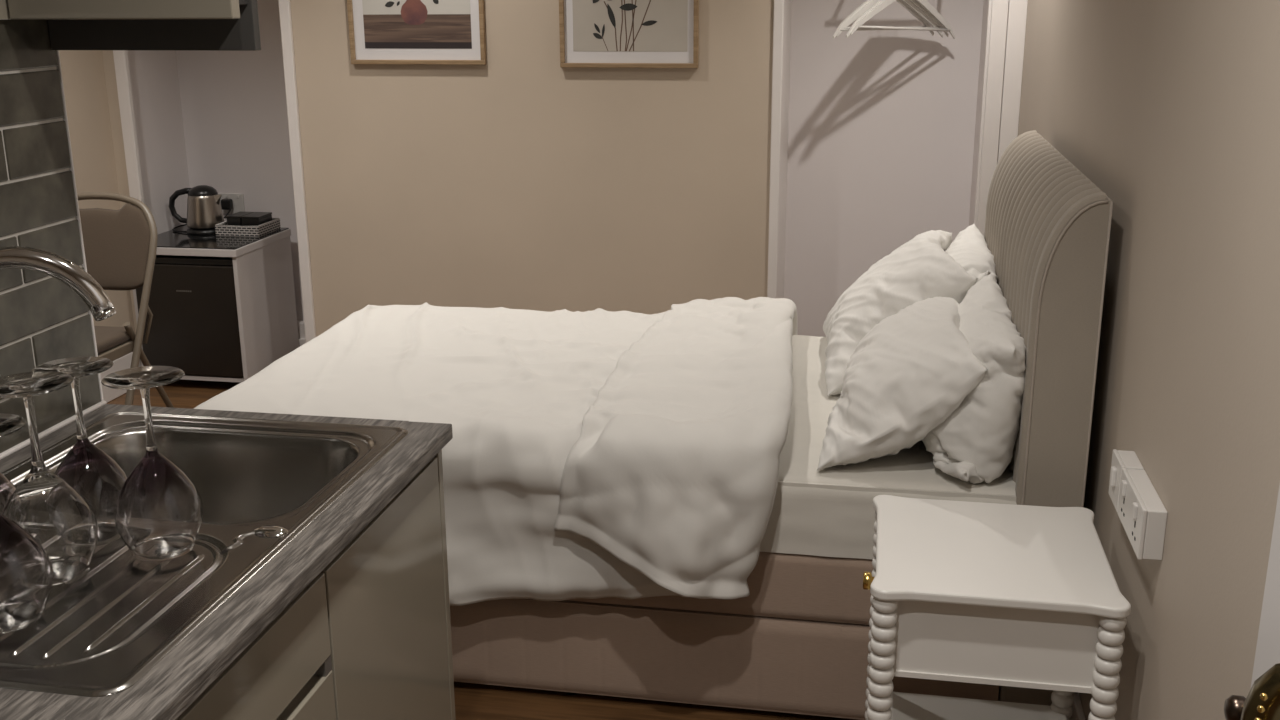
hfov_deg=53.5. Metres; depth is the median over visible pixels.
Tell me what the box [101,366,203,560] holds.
wine glass
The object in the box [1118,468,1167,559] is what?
wall socket
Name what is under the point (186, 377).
shelf
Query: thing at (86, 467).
bowl
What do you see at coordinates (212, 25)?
upper cabinet
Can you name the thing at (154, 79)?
wall
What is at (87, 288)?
tap
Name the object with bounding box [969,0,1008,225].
wall
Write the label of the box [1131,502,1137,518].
rocker switch
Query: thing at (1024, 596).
nightstand
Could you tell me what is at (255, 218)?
box
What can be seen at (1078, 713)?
baseboard
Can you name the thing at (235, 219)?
box
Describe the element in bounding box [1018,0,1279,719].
wall
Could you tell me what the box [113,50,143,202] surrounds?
trim
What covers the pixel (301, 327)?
baseboard
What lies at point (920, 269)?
pillow
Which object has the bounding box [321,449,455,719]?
base cabinet
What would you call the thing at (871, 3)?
clothes hanger
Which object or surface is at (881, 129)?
wall
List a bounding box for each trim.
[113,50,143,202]
[278,0,315,342]
[767,0,791,297]
[973,0,1027,235]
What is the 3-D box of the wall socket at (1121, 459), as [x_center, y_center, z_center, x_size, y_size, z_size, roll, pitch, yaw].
[0.845,0.211,2.220,0.045,0.085,0.090,3,16,10]
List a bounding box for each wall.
[0,19,106,459]
[59,50,189,334]
[102,0,773,366]
[176,0,983,336]
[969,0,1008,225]
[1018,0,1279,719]
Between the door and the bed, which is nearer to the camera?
the door
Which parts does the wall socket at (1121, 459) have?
plate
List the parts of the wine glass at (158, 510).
stem and foot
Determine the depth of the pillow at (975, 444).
2.57 m
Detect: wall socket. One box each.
[218,193,244,213]
[1108,449,1143,511]
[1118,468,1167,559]
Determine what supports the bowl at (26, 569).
on the wine glass at (26, 569)
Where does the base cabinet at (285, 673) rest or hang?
on the floor
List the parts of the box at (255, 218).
lid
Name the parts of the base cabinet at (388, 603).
panel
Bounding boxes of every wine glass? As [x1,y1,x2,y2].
[0,371,98,586]
[0,413,52,634]
[0,472,15,512]
[31,356,126,545]
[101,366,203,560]
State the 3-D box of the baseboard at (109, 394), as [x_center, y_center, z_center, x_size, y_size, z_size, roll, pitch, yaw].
[-2.332,0.392,3.983,0.018,0.168,2.748,3,16,10]
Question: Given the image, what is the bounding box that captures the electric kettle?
[169,185,232,234]
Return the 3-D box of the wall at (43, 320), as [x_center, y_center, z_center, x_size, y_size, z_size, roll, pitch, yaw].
[-1.215,0.174,0.662,0.137,2.400,2.900,3,16,10]
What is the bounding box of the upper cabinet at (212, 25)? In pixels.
[0,0,260,50]
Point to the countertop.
(177, 680)
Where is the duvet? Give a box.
[194,297,797,605]
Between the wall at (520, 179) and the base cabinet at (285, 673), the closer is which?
the base cabinet at (285, 673)
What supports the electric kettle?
on the base cabinet at (262, 265)
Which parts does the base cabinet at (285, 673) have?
drawer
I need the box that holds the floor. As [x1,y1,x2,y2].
[107,379,857,719]
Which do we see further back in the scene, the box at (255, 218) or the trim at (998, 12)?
the box at (255, 218)
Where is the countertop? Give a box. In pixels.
[0,404,452,719]
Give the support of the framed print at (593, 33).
attached to the wall at (520, 179)
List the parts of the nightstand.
knob, leg, leg, leg, leg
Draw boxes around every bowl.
[0,512,52,634]
[2,464,98,586]
[55,437,126,545]
[114,449,203,560]
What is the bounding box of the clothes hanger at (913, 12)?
[833,0,933,38]
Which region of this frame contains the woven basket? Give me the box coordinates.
[215,218,280,236]
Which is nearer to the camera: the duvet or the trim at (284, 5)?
the duvet
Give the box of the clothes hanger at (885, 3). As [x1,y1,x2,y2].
[850,0,954,38]
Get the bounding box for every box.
[226,211,252,225]
[241,212,271,225]
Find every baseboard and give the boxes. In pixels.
[100,352,140,402]
[297,320,305,346]
[1070,692,1085,719]
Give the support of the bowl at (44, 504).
on the wine glass at (44, 504)
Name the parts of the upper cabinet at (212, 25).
door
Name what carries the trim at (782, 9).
attached to the wall at (520, 179)
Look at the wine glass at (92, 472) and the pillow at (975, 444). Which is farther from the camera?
the pillow at (975, 444)
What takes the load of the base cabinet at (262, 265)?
on the floor
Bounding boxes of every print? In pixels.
[347,0,486,64]
[559,0,698,67]
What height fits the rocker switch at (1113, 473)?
0.032 m
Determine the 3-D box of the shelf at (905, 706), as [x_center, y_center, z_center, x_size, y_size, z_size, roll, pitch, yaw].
[0.625,0.745,2.381,0.374,0.018,0.397,3,16,10]
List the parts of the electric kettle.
handle, power cord, lid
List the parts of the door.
lever handle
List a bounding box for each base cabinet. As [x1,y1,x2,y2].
[133,225,298,382]
[176,573,335,719]
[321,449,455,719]
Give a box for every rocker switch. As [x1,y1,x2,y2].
[1109,467,1116,485]
[1121,480,1126,495]
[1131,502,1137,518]
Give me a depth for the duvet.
2.77 m
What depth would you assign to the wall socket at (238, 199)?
5.54 m
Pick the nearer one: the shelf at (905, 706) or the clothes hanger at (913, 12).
the shelf at (905, 706)
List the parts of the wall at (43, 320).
tile edge trim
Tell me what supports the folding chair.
on the floor
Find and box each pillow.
[817,297,987,469]
[823,230,977,395]
[922,272,1026,483]
[945,224,997,283]
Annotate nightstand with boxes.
[863,495,1130,719]
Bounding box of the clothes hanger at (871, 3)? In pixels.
[836,0,942,36]
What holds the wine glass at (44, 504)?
on the sink
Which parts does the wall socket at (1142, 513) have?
plate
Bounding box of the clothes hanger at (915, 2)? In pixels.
[846,0,947,37]
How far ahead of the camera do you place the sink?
1.57 m
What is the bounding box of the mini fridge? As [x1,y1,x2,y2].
[136,255,243,377]
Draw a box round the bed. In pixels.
[450,130,1112,719]
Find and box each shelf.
[181,375,243,382]
[891,692,1066,719]
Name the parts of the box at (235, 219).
lid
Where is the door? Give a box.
[1224,484,1279,719]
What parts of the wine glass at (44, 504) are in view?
stem and foot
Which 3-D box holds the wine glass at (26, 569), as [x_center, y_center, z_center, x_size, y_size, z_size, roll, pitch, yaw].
[-0.679,0.173,1.334,0.101,0.218,0.101,3,16,10]
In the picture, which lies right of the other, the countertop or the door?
the door
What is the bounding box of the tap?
[0,246,115,320]
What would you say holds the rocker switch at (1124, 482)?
attached to the wall socket at (1142, 513)
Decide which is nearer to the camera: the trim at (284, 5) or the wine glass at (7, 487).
the wine glass at (7, 487)
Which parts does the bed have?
headboard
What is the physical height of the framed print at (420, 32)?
0.704 m
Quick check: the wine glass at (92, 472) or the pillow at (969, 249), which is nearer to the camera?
the wine glass at (92, 472)
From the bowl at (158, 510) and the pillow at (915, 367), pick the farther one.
the pillow at (915, 367)
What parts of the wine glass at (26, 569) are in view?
stem and foot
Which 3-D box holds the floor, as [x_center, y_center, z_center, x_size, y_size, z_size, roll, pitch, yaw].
[-0.865,0.906,2.550,3.660,0.050,6.400,3,16,10]
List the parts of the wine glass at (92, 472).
stem and foot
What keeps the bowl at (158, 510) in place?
on the wine glass at (158, 510)
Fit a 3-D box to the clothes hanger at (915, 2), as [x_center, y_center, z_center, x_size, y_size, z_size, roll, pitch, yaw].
[0.948,-1.299,4.633,0.464,0.236,0.032,-8,18,-26]
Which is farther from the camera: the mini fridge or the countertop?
the mini fridge
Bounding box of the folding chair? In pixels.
[77,192,173,407]
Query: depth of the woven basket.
5.27 m
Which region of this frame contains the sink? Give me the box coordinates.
[0,411,407,696]
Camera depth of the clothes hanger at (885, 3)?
4.64 m

